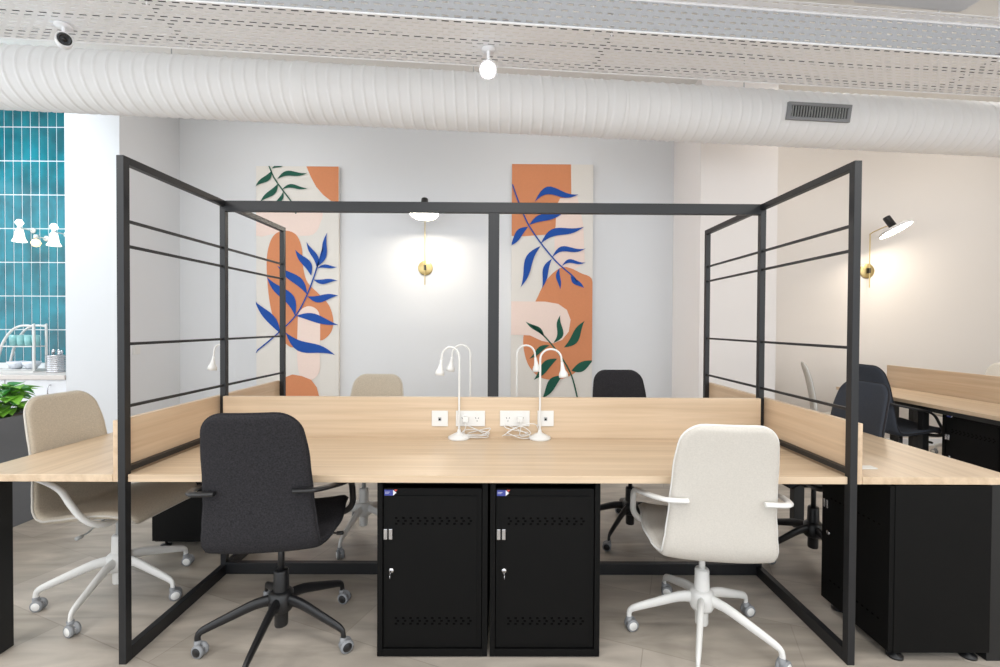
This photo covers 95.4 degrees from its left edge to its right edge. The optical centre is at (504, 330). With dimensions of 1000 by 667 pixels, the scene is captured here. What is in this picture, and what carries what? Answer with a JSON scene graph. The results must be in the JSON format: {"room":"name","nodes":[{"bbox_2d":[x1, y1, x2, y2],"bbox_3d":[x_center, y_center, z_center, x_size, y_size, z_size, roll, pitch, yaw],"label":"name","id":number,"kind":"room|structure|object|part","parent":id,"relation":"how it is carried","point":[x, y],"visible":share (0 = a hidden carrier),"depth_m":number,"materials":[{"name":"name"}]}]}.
{"room":"open-plan office","nodes":[
{"label":"open-plan office","id":0,"kind":"room"},
{"bbox_2d":[64,113,179,433],"bbox_3d":[-4.038,-0.648,4.942,0.535,3.900,0.976,0,1,0],"label":"column","id":1,"kind":"structure","parent":0,"point":[92,143],"depth_m":4.47,"materials":[{"name":"white paint"}]},
{"bbox_2d":[133,345,139,354],"bbox_3d":[-3.766,0.196,4.654,0.014,0.090,0.090,0,1,0],"label":"light switch","id":2,"kind":"object","parent":1,"relation":"attached to","point":[136,349],"visible":1,"depth_m":4.64,"materials":[{"name":"white plastic"}]},
{"bbox_2d":[0,446,999,666],"bbox_3d":[0.286,1.423,1.175,13.800,0.100,8.710,0,1,0],"label":"floor","id":3,"kind":"structure","parent":0,"point":[665,636],"depth_m":2.16,"materials":[{"name":"grey wood"}]},
{"bbox_2d":[0,407,28,462],"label":"planter","id":4,"kind":"object","parent":3,"relation":"on","point":[13,443],"depth_m":3.07,"materials":[{"name":"plastic"}]},
{"bbox_2d":[0,381,39,417],"bbox_3d":[-3.473,0.499,3.196,0.433,0.260,0.425,0,1,0],"label":"leafy plant","id":5,"kind":"object","parent":4,"relation":"on","point":[13,395],"visible":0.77,"depth_m":3.17,"materials":[{"name":"green plant"}]},
{"bbox_2d":[5,380,65,407],"bbox_3d":[-4.624,0.888,4.803,0.610,0.826,0.705,0,1,0],"label":"base cabinet","id":6,"kind":"object","parent":3,"relation":"on","point":[46,386],"visible":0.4,"depth_m":4.49,"materials":[{"name":"white paint"}]},
{"bbox_2d":[0,432,112,653],"bbox_3d":[-1.904,0.959,2.523,0.610,0.771,1.344,0,1,0],"label":"desk","id":7,"kind":"object","parent":3,"relation":"on","point":[89,460],"visible":0.34,"depth_m":1.93,"materials":[{"name":"brown wood"}]},
{"bbox_3d":[-2.141,0.980,1.907,0.070,0.741,0.085,0,1,0],"label":"leg","id":8,"kind":"part","parent":7,"relation":"part of","materials":[{"name":"black metal"}]},
{"bbox_2d":[207,344,219,370],"bbox_3d":[-1.687,0.324,2.721,0.146,0.496,0.121,1,1,30],"label":"desk lamp","id":9,"kind":"object","parent":7,"relation":"on","point":[212,366],"visible":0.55,"depth_m":2.71,"materials":[{"name":"white plastic"}]},
{"bbox_2d":[23,390,196,637],"bbox_3d":[-1.967,0.833,2.311,0.702,1.026,0.656,0,1,3],"label":"swivel chair","id":10,"kind":"object","parent":3,"relation":"on","point":[55,420],"visible":0.75,"depth_m":2.27,"materials":[{"name":"beige fabric"}]},
{"bbox_3d":[-2.061,0.774,2.113,0.424,0.301,0.237,0,1,-9],"label":"armrest","id":11,"kind":"part","parent":10,"relation":"part of","materials":[{"name":"white plastic"}]},
{"bbox_3d":[-1.950,0.935,2.166,0.019,0.037,0.200,0,1,0],"label":"lever","id":12,"kind":"part","parent":10,"relation":"part of","materials":[{"name":"grey plastic"}]},
{"bbox_2d":[152,482,202,545],"bbox_3d":[-1.966,0.970,2.997,0.428,0.735,0.400,0,1,0],"label":"locker","id":13,"kind":"object","parent":3,"relation":"on","point":[181,522],"visible":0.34,"depth_m":2.80,"materials":[{"name":"black metal"}]},
{"bbox_3d":[-2.163,0.948,2.995,0.020,0.687,0.394,0,1,0],"label":"door","id":14,"kind":"part","parent":13,"relation":"part of","materials":[{"name":"black metal"}]},
{"bbox_2d":[185,412,355,666],"bbox_3d":[-0.978,0.826,1.977,0.658,1.060,0.635,0,1,-7],"label":"swivel chair","id":15,"kind":"object","parent":3,"relation":"on","point":[257,494],"visible":0.98,"depth_m":1.74,"materials":[{"name":"grey fabric"}]},
{"bbox_3d":[-1.187,0.747,1.895,0.237,0.301,0.424,0,1,4],"label":"armrest","id":16,"kind":"part","parent":15,"relation":"part of","materials":[{"name":"black plastic"}]},
{"bbox_3d":[-0.760,0.749,1.950,0.237,0.301,0.424,0,1,-19],"label":"armrest","id":17,"kind":"part","parent":15,"relation":"part of","materials":[{"name":"black plastic"}]},
{"bbox_3d":[-0.830,0.908,2.053,0.200,0.037,0.019,0,1,-10],"label":"lever","id":18,"kind":"part","parent":15,"relation":"part of","materials":[{"name":"black plastic"}]},
{"bbox_2d":[336,374,403,559],"bbox_3d":[-0.945,0.830,3.000,0.656,1.026,0.702,0,1,2],"label":"swivel chair","id":19,"kind":"object","parent":3,"relation":"on","point":[365,384],"visible":0.37,"depth_m":3.27,"materials":[{"name":"beige fabric"}]},
{"bbox_2d":[377,483,489,655],"bbox_3d":[-0.303,0.988,2.124,0.458,0.730,0.532,0,1,0],"label":"locker","id":20,"kind":"object","parent":3,"relation":"on","point":[433,539],"visible":0.91,"depth_m":1.89,"materials":[{"name":"black metal"}]},
{"bbox_2d":[116,155,861,664],"bbox_3d":[-0.066,0.324,2.525,3.000,2.059,1.365,0,1,0],"label":"frame","id":21,"kind":"object","parent":3,"relation":"on","point":[844,649],"visible":0.84,"depth_m":2.42,"materials":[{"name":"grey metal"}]},
{"bbox_3d":[-1.547,0.325,1.849,0.030,2.059,0.030,0,1,0],"label":"post","id":22,"kind":"part","parent":21,"relation":"part of","materials":[{"name":"grey metal"}]},
{"bbox_3d":[-1.554,1.323,2.195,0.030,0.055,0.636,0,1,0],"label":"rail","id":23,"kind":"part","parent":21,"relation":"part of","materials":[{"name":"grey metal"}]},
{"bbox_2d":[113,380,279,481],"bbox_3d":[-1.581,0.480,2.519,0.027,0.250,1.344,0,1,0],"label":"screen","id":24,"kind":"object","parent":21,"relation":"attached to","point":[154,432],"visible":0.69,"depth_m":2.12,"materials":[{"name":"brown wood"}]},
{"bbox_3d":[-1.545,-0.698,2.519,0.030,0.030,1.335,0,1,0],"label":"rail","id":25,"kind":"part","parent":21,"relation":"part of","materials":[{"name":"grey metal"}]},
{"bbox_3d":[-1.551,0.331,2.515,0.030,2.029,0.030,0,1,0],"label":"post","id":26,"kind":"part","parent":21,"relation":"part of","materials":[{"name":"grey metal"}]},
{"bbox_3d":[-1.558,1.314,2.862,0.030,0.055,0.639,0,1,0],"label":"rail","id":27,"kind":"part","parent":21,"relation":"part of","materials":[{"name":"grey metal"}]},
{"bbox_3d":[-1.555,0.323,3.184,0.030,2.029,0.030,0,1,0],"label":"post","id":28,"kind":"part","parent":21,"relation":"part of","materials":[{"name":"grey metal"}]},
{"bbox_2d":[128,437,846,483],"bbox_3d":[-0.066,0.623,2.171,2.936,0.070,0.628,0,1,0],"label":"desk","id":29,"kind":"object","parent":21,"relation":"attached to","point":[333,459],"visible":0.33,"depth_m":2.02,"materials":[{"name":"brown wood"}]},
{"bbox_2d":[435,346,490,440],"bbox_3d":[-0.227,0.333,2.461,0.304,0.500,0.120,0,1,0],"label":"desk lamp","id":30,"kind":"object","parent":29,"relation":"on","point":[458,436],"visible":1,"depth_m":2.45,"materials":[{"name":"white plastic"}]},
{"bbox_2d":[502,348,567,441],"bbox_3d":[0.164,0.339,2.463,0.357,0.492,0.120,0,1,0],"label":"desk lamp","id":31,"kind":"object","parent":29,"relation":"on","point":[539,436],"visible":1,"depth_m":2.46,"materials":[{"name":"white plastic"}]},
{"bbox_2d":[223,396,760,438],"bbox_3d":[-0.067,0.488,2.491,2.936,0.250,0.038,0,1,0],"label":"screen","id":32,"kind":"object","parent":21,"relation":"attached to","point":[319,416],"visible":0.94,"depth_m":2.48,"materials":[{"name":"brown wood"}]},
{"bbox_3d":[-0.354,0.477,2.478,0.088,0.084,0.009,0,1,0],"label":"socket plate","id":33,"kind":"part","parent":32,"relation":"part of","materials":[{"name":"white plastic"}]},
{"bbox_3d":[-0.188,0.477,2.479,0.159,0.084,0.009,0,1,0],"label":"socket plate","id":34,"kind":"part","parent":32,"relation":"part of","materials":[{"name":"white plastic"}]},
{"bbox_3d":[0.054,0.477,2.481,0.162,0.084,0.009,0,1,0],"label":"socket plate","id":35,"kind":"part","parent":32,"relation":"part of","materials":[{"name":"white plastic"}]},
{"bbox_3d":[0.222,0.477,2.482,0.088,0.084,0.009,0,1,0],"label":"socket plate","id":36,"kind":"part","parent":32,"relation":"part of","materials":[{"name":"white plastic"}]},
{"bbox_3d":[-0.063,-0.143,2.518,0.060,1.011,0.030,0,1,0],"label":"post","id":37,"kind":"part","parent":21,"relation":"part of","materials":[{"name":"grey metal"}]},
{"bbox_3d":[1.415,0.339,3.201,0.030,2.029,0.030,0,1,0],"label":"post","id":38,"kind":"part","parent":21,"relation":"part of","materials":[{"name":"grey metal"}]},
{"bbox_3d":[1.419,0.347,2.532,0.030,2.029,0.030,0,1,0],"label":"post","id":39,"kind":"part","parent":21,"relation":"part of","materials":[{"name":"grey metal"}]},
{"bbox_3d":[1.425,-0.683,2.535,0.030,0.030,1.335,0,1,0],"label":"rail","id":40,"kind":"part","parent":21,"relation":"part of","materials":[{"name":"grey metal"}]},
{"bbox_2d":[709,382,862,483],"bbox_3d":[1.448,0.496,2.536,0.027,0.250,1.344,0,1,0],"label":"screen","id":41,"kind":"object","parent":21,"relation":"attached to","point":[819,433],"visible":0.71,"depth_m":2.17,"materials":[{"name":"brown wood"}]},
{"bbox_3d":[1.415,1.339,2.211,0.030,0.055,0.636,0,1,0],"label":"rail","id":42,"kind":"part","parent":21,"relation":"part of","materials":[{"name":"grey metal"}]},
{"bbox_3d":[1.423,0.341,1.865,0.030,2.059,0.030,0,1,0],"label":"post","id":43,"kind":"part","parent":21,"relation":"part of","materials":[{"name":"grey metal"}]},
{"bbox_3d":[-0.069,0.614,2.863,2.936,0.070,0.636,0,1,0],"label":"desk","id":44,"kind":"object","parent":21,"relation":"attached to","visible":0},
{"bbox_2d":[446,344,470,396],"bbox_3d":[-0.241,0.328,2.633,0.202,0.504,0.120,0,1,0],"label":"desk lamp","id":45,"kind":"object","parent":44,"relation":"on","point":[450,367],"visible":0.59,"depth_m":2.63,"materials":[{"name":"white plastic"}]},
{"bbox_2d":[516,344,538,396],"bbox_3d":[0.109,0.330,2.635,0.202,0.504,0.120,0,1,0],"label":"desk lamp","id":46,"kind":"object","parent":44,"relation":"on","point":[536,365],"visible":0.55,"depth_m":2.63,"materials":[{"name":"white plastic"}]},
{"bbox_2d":[490,483,600,656],"bbox_3d":[0.165,0.990,2.127,0.458,0.730,0.532,0,1,0],"label":"locker","id":47,"kind":"object","parent":3,"relation":"on","point":[545,537],"visible":0.91,"depth_m":1.90,"materials":[{"name":"black metal"}]},
{"bbox_2d":[593,370,645,551],"bbox_3d":[0.837,0.822,3.070,0.658,1.060,0.635,0,1,-2],"label":"swivel chair","id":48,"kind":"object","parent":3,"relation":"on","point":[606,383],"visible":0.28,"depth_m":3.31,"materials":[{"name":"black fabric"}]},
{"bbox_2d":[624,424,793,666],"bbox_3d":[0.868,0.855,2.018,0.646,1.021,0.667,0,1,7],"label":"swivel chair","id":49,"kind":"object","parent":3,"relation":"on","point":[722,501],"visible":1,"depth_m":1.77,"materials":[{"name":"beige fabric"}]},
{"bbox_3d":[0.657,0.796,1.973,0.237,0.301,0.424,1,1,18],"label":"armrest","id":50,"kind":"part","parent":49,"relation":"part of","materials":[{"name":"white plastic"}]},
{"bbox_3d":[1.085,0.799,1.923,0.237,0.301,0.424,0,1,-5],"label":"armrest","id":51,"kind":"part","parent":49,"relation":"part of","materials":[{"name":"white plastic"}]},
{"bbox_2d":[801,362,830,414],"bbox_3d":[3.370,0.836,4.581,0.677,1.021,0.643,1,1,29],"label":"swivel chair","id":52,"kind":"object","parent":3,"relation":"on","point":[809,381],"visible":0.22,"depth_m":4.55,"materials":[{"name":"white plastic"}]},
{"bbox_2d":[768,380,892,564],"bbox_3d":[1.861,0.832,2.720,0.672,1.060,0.650,0,1,-2],"label":"swivel chair","id":53,"kind":"object","parent":3,"relation":"on","point":[874,397],"visible":0.2,"depth_m":2.69,"materials":[{"name":"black fabric"}]},
{"bbox_3d":[1.942,0.756,2.518,0.424,0.301,0.237,0,1,9],"label":"armrest","id":54,"kind":"part","parent":53,"relation":"part of","materials":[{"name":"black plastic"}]},
{"bbox_2d":[790,432,999,660],"bbox_3d":[1.781,0.978,2.544,0.640,0.771,1.344,0,1,0],"label":"desk","id":55,"kind":"object","parent":3,"relation":"on","point":[896,462],"visible":0.37,"depth_m":1.93,"materials":[{"name":"brown wood"}]},
{"bbox_3d":[2.032,0.987,3.162,0.070,0.741,0.050,0,1,0],"label":"leg","id":56,"kind":"part","parent":55,"relation":"part of","materials":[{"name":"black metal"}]},
{"bbox_2d":[862,465,877,468],"bbox_3d":[1.570,0.596,1.986,0.085,0.006,0.040,0,1,0],"label":"card","id":57,"kind":"object","parent":55,"relation":"on","point":[863,466],"visible":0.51,"depth_m":1.98,"materials":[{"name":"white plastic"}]},
{"bbox_3d":[2.039,1.002,1.931,0.070,0.741,0.085,0,1,0],"label":"leg","id":58,"kind":"part","parent":55,"relation":"part of","materials":[{"name":"black metal"}]},
{"bbox_2d":[859,364,941,443],"bbox_3d":[3.467,0.824,4.001,0.672,1.060,0.650,0,1,0],"label":"swivel chair","id":59,"kind":"object","parent":3,"relation":"on","point":[897,426],"visible":0.28,"depth_m":3.82,"materials":[{"name":"black fabric"}]},
{"bbox_3d":[3.396,0.748,3.773,0.424,0.301,0.237,0,1,-12],"label":"armrest","id":60,"kind":"part","parent":59,"relation":"part of","materials":[{"name":"black plastic"}]},
{"bbox_2d":[821,484,991,660],"bbox_3d":[1.789,1.002,2.075,0.428,0.735,0.400,0,1,0],"label":"locker","id":61,"kind":"object","parent":3,"relation":"on","point":[923,552],"visible":0.87,"depth_m":1.88,"materials":[{"name":"black metal"}]},
{"bbox_3d":[1.592,0.980,2.073,0.020,0.687,0.394,0,1,0],"label":"door","id":62,"kind":"part","parent":61,"relation":"part of","materials":[{"name":"black metal"}]},
{"bbox_2d":[908,409,917,447],"bbox_3d":[4.355,0.979,3.592,0.640,0.771,2.210,0,1,0],"label":"locker","id":63,"kind":"object","parent":3,"relation":"on","point":[913,414],"visible":0.05,"depth_m":4.60,"materials":[{"name":"black metal"}]},
{"bbox_2d":[836,387,999,450],"bbox_3d":[3.707,0.976,3.588,0.585,0.771,2.210,0,1,0],"label":"desk","id":64,"kind":"object","parent":3,"relation":"on","point":[975,410],"visible":0.39,"depth_m":3.75,"materials":[{"name":"brown wood"}]},
{"bbox_3d":[3.954,0.979,4.620,0.050,0.741,0.050,0,1,0],"label":"leg","id":65,"kind":"part","parent":64,"relation":"part of","materials":[{"name":"black metal"}]},
{"bbox_3d":[3.469,0.987,3.777,0.050,0.741,0.050,0,1,0],"label":"leg","id":66,"kind":"part","parent":64,"relation":"part of","materials":[{"name":"black metal"}]},
{"bbox_2d":[887,365,999,403],"bbox_3d":[4.020,0.496,3.624,0.025,0.250,2.290,0,1,0],"label":"screen","id":67,"kind":"object","parent":64,"relation":"attached to","point":[979,387],"visible":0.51,"depth_m":4.12,"materials":[{"name":"brown wood"}]},
{"bbox_3d":[3.471,0.637,3.683,0.040,0.040,1.810,0,1,0],"label":"support rail","id":68,"kind":"part","parent":64,"relation":"part of","materials":[{"name":"black metal"}]},
{"bbox_2d":[930,362,999,453],"bbox_3d":[4.909,0.843,4.707,0.667,1.021,0.646,0,1,0],"label":"swivel chair","id":69,"kind":"object","parent":3,"relation":"on","point":[994,369],"visible":0.16,"depth_m":4.85,"materials":[{"name":"beige fabric"}]},
{"bbox_2d":[942,415,999,471],"bbox_3d":[3.750,0.993,3.434,0.532,0.730,0.458,0,1,0],"label":"locker","id":70,"kind":"object","parent":3,"relation":"on","point":[976,443],"visible":0.52,"depth_m":3.43,"materials":[{"name":"black metal"}]},
{"bbox_3d":[-5.241,0.884,4.800,0.616,0.826,0.705,0,1,0],"label":"cabinet","id":71,"kind":"object","parent":3,"relation":"on","visible":0},
{"bbox_2d":[0,368,65,379],"bbox_3d":[-5.462,0.447,4.800,2.295,0.045,0.700,0,1,0],"label":"countertop","id":72,"kind":"structure","parent":71,"relation":"on","point":[42,375],"depth_m":4.46,"materials":[{"name":"stone"}]},
{"bbox_2d":[0,323,47,371],"bbox_3d":[-5.088,0.173,4.786,0.425,0.506,0.170,0,1,0],"label":"dish rack","id":73,"kind":"object","parent":72,"relation":"on","point":[32,326],"visible":0.88,"depth_m":4.72,"materials":[{"name":"white plastic"}]},
{"bbox_2d":[9,335,16,345],"bbox_3d":[-5.167,0.100,4.785,0.072,0.115,0.072,0,1,0],"label":"glass tumbler","id":74,"kind":"object","parent":73,"relation":"on","point":[12,338],"visible":0.91,"depth_m":4.76,"materials":[{"name":"teal glass"}]},
{"bbox_2d":[6,361,22,368],"bbox_3d":[-5.140,0.359,4.788,0.150,0.080,0.150,0,1,0],"label":"bowl","id":75,"kind":"object","parent":73,"relation":"on","point":[12,364],"visible":0.91,"depth_m":4.75,"materials":[{"name":"white ceramic"}]},
{"bbox_2d":[16,335,24,345],"bbox_3d":[-5.089,0.100,4.785,0.072,0.115,0.072,0,1,0],"label":"glass tumbler","id":76,"kind":"object","parent":73,"relation":"on","point":[19,338],"visible":0.98,"depth_m":4.76,"materials":[{"name":"teal glass"}]},
{"bbox_2d":[0,345,45,371],"bbox_3d":[-5.087,0.291,4.788,0.415,0.271,0.170,0,1,0],"label":"wire shelf","id":77,"kind":"object","parent":73,"relation":"attached to","point":[8,369],"depth_m":4.72,"materials":[{"name":"white metal"}]},
{"bbox_2d":[23,335,31,345],"bbox_3d":[-5.011,0.100,4.786,0.072,0.115,0.072,0,1,0],"label":"glass tumbler","id":78,"kind":"object","parent":73,"relation":"on","point":[27,338],"visible":0.88,"depth_m":4.76,"materials":[{"name":"teal glass"}]},
{"bbox_2d":[22,361,41,368],"bbox_3d":[-4.980,0.360,4.789,0.150,0.080,0.150,0,1,0],"label":"bowl","id":79,"kind":"object","parent":73,"relation":"on","point":[27,364],"visible":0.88,"depth_m":4.75,"materials":[{"name":"white ceramic"}]},
{"bbox_2d":[31,335,40,345],"bbox_3d":[-4.933,0.101,4.786,0.072,0.115,0.072,0,1,0],"label":"glass tumbler","id":80,"kind":"object","parent":73,"relation":"on","point":[37,336],"visible":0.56,"depth_m":4.78,"materials":[{"name":"teal glass"}]},
{"bbox_2d":[46,355,65,372],"bbox_3d":[-4.667,0.340,4.736,0.160,0.178,0.160,0,1,0],"label":"holder","id":81,"kind":"object","parent":72,"relation":"on","point":[54,363],"visible":0.9,"depth_m":4.68,"materials":[{"name":"metal"}]},
{"bbox_2d":[0,0,999,101],"bbox_3d":[0.307,-2.577,1.124,13.800,0.100,8.710,0,1,0],"label":"ceiling","id":82,"kind":"structure","parent":0,"point":[982,7],"depth_m":4.09,"materials":[{"name":"paint"}]},
{"bbox_2d":[0,6,999,156],"bbox_3d":[-0.247,-2.060,3.583,11.245,1.000,0.458,0,1,-5],"label":"air duct","id":83,"kind":"object","parent":82,"relation":"hanging from","point":[37,78],"visible":1,"depth_m":3.45,"materials":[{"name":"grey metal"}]},
{"bbox_2d":[785,101,852,122],"bbox_3d":[2.498,-1.739,3.622,0.536,0.136,0.045,0,1,-5],"label":"vent grille","id":84,"kind":"object","parent":83,"relation":"attached to","point":[795,111],"depth_m":3.62,"materials":[{"name":"grey metal"}]},
{"bbox_2d":[0,0,999,97],"bbox_3d":[0.479,-2.089,2.644,11.800,0.912,0.496,0,1,-5],"label":"cable tray","id":85,"kind":"object","parent":82,"relation":"hanging from","point":[89,38],"visible":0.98,"depth_m":2.58,"materials":[{"name":"paint"}]},
{"bbox_2d":[53,20,73,49],"bbox_3d":[-2.362,-1.576,2.437,0.080,0.155,0.163,0,1,-44],"label":"security camera","id":86,"kind":"object","parent":85,"relation":"hanging from","point":[63,40],"visible":1,"depth_m":2.41,"materials":[{"name":"paint"}]},
{"bbox_3d":[-1.816,-1.663,2.465,0.040,0.004,0.395,0,1,-5],"label":"joint plate","id":87,"kind":"part","parent":85,"relation":"part of","materials":[{"name":"white metal"}]},
{"bbox_2d":[479,45,496,79],"bbox_3d":[-0.097,-1.535,2.623,0.102,0.217,0.178,0,1,0],"label":"spotlight","id":88,"kind":"object","parent":85,"relation":"hanging from","point":[487,69],"visible":1,"depth_m":2.58,"materials":[{"name":"paint"}]},
{"bbox_2d":[0,9,999,74],"bbox_3d":[0.475,-1.663,2.663,11.801,0.028,0.056,0,1,-5],"label":"cable","id":89,"kind":"object","parent":85,"relation":"on","point":[0,9],"visible":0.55,"depth_m":2.60,"materials":[{"name":"plastic"}]},
{"bbox_2d":[7,28,996,90],"bbox_3d":[0.458,-1.665,2.845,11.800,0.028,0.052,0,1,-5],"label":"cable","id":90,"kind":"object","parent":85,"relation":"on","point":[26,28],"visible":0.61,"depth_m":2.77,"materials":[{"name":"plastic"}]},
{"bbox_2d":[121,0,999,58],"bbox_3d":[0.489,-1.661,2.517,11.800,0.028,0.059,0,1,-5],"label":"cable","id":91,"kind":"object","parent":85,"relation":"on","point":[151,0],"visible":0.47,"depth_m":2.47,"materials":[{"name":"plastic"}]},
{"bbox_3d":[0.573,-1.653,2.693,0.040,0.004,0.395,0,1,-5],"label":"joint plate","id":92,"kind":"part","parent":85,"relation":"part of","materials":[{"name":"white metal"}]},
{"bbox_3d":[2.981,-2.076,2.739,0.008,0.912,0.008,0,1,0],"label":"threaded rod","id":93,"kind":"part","parent":85,"relation":"part of","materials":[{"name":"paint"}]},
{"bbox_2d":[853,0,979,11],"bbox_3d":[2.479,-2.242,2.473,0.748,0.580,0.600,0,1,-6],"label":"air conditioning unit","id":94,"kind":"object","parent":82,"relation":"hanging from","point":[941,5],"visible":1,"depth_m":2.72,"materials":[{"name":"grey metal"}]},
{"bbox_2d":[179,118,999,437],"bbox_3d":[1.700,-0.623,5.387,10.946,3.900,0.150,0,1,0],"label":"wall","id":95,"kind":"structure","parent":0,"point":[391,322],"depth_m":5.31,"materials":[{"name":"white paint"}]},
{"bbox_2d":[256,166,339,395],"bbox_3d":[-2.390,-0.477,5.261,0.947,2.825,0.059,0,1,0],"label":"canvas","id":96,"kind":"object","parent":95,"relation":"attached to","point":[312,239],"visible":0.86,"depth_m":5.24,"materials":[{"name":"fabric"}]},
{"bbox_2d":[409,197,438,284],"bbox_3d":[-0.872,-0.985,5.013,0.320,0.913,0.560,0,1,0],"label":"wall sconce","id":97,"kind":"object","parent":95,"relation":"attached to","point":[424,267],"visible":0.62,"depth_m":5.25,"materials":[{"name":"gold metal"}]},
{"bbox_3d":[-0.870,-1.269,4.884,0.320,0.118,0.308,0,1,0],"label":"lamp shade","id":98,"kind":"part","parent":97,"relation":"part of","materials":[{"name":"white plastic"}]},
{"bbox_2d":[410,213,437,219],"bbox_3d":[-0.870,-1.271,4.887,0.300,0.099,0.289,0,1,0],"label":"diffuser","id":99,"kind":"object","parent":97,"relation":"attached to","point":[418,216],"depth_m":4.95,"materials":[{"name":"white plastic"}]},
{"bbox_3d":[-0.896,-0.937,5.075,0.014,0.816,0.367,0,1,-8],"label":"arm","id":100,"kind":"part","parent":97,"relation":"part of","materials":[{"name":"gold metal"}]},
{"bbox_3d":[-0.924,-0.732,5.288,0.170,0.170,0.016,0,1,0],"label":"wall plate","id":101,"kind":"part","parent":97,"relation":"part of","materials":[{"name":"gold metal"}]},
{"bbox_2d":[511,164,592,396],"bbox_3d":[0.543,-0.490,5.277,0.938,2.856,0.059,0,1,0],"label":"canvas","id":102,"kind":"object","parent":95,"relation":"attached to","point":[552,254],"visible":0.88,"depth_m":5.25,"materials":[{"name":"multicoloured fabric"}]},
{"bbox_2d":[860,215,913,287],"bbox_3d":[4.221,-0.878,5.044,0.304,0.762,0.558,0,1,0],"label":"wall sconce","id":103,"kind":"object","parent":95,"relation":"attached to","point":[867,270],"visible":0.99,"depth_m":4.97,"materials":[{"name":"gold metal"}]},
{"bbox_3d":[4.231,-0.701,5.317,0.170,0.170,0.016,0,1,0],"label":"wall plate","id":104,"kind":"part","parent":103,"relation":"part of","materials":[{"name":"gold metal"}]},
{"bbox_3d":[4.224,-0.834,5.105,0.012,0.671,0.364,0,1,3],"label":"arm","id":105,"kind":"part","parent":103,"relation":"part of","materials":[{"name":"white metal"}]},
{"bbox_3d":[4.223,-1.091,4.914,0.304,0.170,0.304,0,1,0],"label":"lamp shade","id":106,"kind":"part","parent":103,"relation":"part of","materials":[{"name":"white plastic"}]},
{"bbox_2d":[881,222,911,237],"bbox_3d":[4.220,-1.095,4.917,0.284,0.152,0.284,0,1,0],"label":"diffuser","id":107,"kind":"object","parent":103,"relation":"attached to","point":[894,228],"depth_m":4.91,"materials":[{"name":"white plastic"}]},
{"bbox_2d":[886,438,941,445],"bbox_3d":[4.945,1.306,5.347,4.434,0.080,0.014,0,1,0],"label":"baseboard","id":108,"kind":"structure","parent":95,"relation":"attached to","point":[905,440],"depth_m":5.34,"materials":[{"name":"white paint"}]},
{"bbox_2d":[672,80,778,399],"bbox_3d":[2.350,-0.614,4.952,0.778,3.900,0.728,0,1,0],"label":"column","id":109,"kind":"structure","parent":0,"point":[704,173],"depth_m":4.59,"materials":[{"name":"white paint"}]},
{"bbox_3d":[-5.467,-0.660,5.287,2.319,3.900,0.270,0,1,0],"label":"wall","id":110,"kind":"structure","parent":0,"visible":0},
{"bbox_2d":[11,219,35,242],"bbox_3d":[-5.310,-1.097,5.021,0.126,0.250,0.213,0,1,0],"label":"wall lamp","id":111,"kind":"object","parent":110,"relation":"attached to","point":[19,236],"visible":1,"depth_m":4.96,"materials":[{"name":"white plastic"}]},
{"bbox_3d":[-5.309,-1.183,4.976,0.076,0.075,0.076,0,1,0],"label":"bulb","id":112,"kind":"part","parent":111,"relation":"part of","materials":[{"name":"white glass"}]},
{"bbox_3d":[-5.310,-1.043,4.978,0.126,0.145,0.126,0,1,0],"label":"lamp shade","id":113,"kind":"part","parent":111,"relation":"part of","materials":[{"name":"white glass"}]},
{"bbox_2d":[0,110,65,367],"bbox_3d":[-5.465,-1.048,5.136,2.317,3.080,0.019,0,1,0],"label":"tile backsplash","id":114,"kind":"structure","parent":110,"relation":"attached to","point":[32,152],"depth_m":5.13,"materials":[{"name":"teal tile"}]},
{"bbox_2d":[30,234,48,246],"bbox_3d":[-5.162,-0.995,5.047,0.089,0.145,0.164,0,1,0],"label":"wall lamp","id":115,"kind":"object","parent":110,"relation":"attached to","point":[35,242],"visible":0.98,"depth_m":5.00,"materials":[{"name":"white plastic"}]},
{"bbox_3d":[-5.162,-0.967,5.010,0.089,0.090,0.089,0,1,0],"label":"glass globe","id":116,"kind":"part","parent":115,"relation":"part of"},
{"bbox_2d":[46,223,64,246],"bbox_3d":[-4.935,-1.053,5.023,0.126,0.250,0.213,0,1,0],"label":"wall lamp","id":117,"kind":"object","parent":110,"relation":"attached to","point":[53,241],"visible":0.84,"depth_m":4.96,"materials":[{"name":"white plastic"}]},
{"bbox_3d":[-4.935,-1.000,4.981,0.126,0.145,0.126,0,1,0],"label":"lamp shade","id":118,"kind":"part","parent":117,"relation":"part of","materials":[{"name":"white glass"}]},
{"bbox_3d":[-4.935,-1.140,4.979,0.076,0.075,0.076,0,1,0],"label":"bulb","id":119,"kind":"part","parent":117,"relation":"part of","materials":[{"name":"white glass"}]}
]}

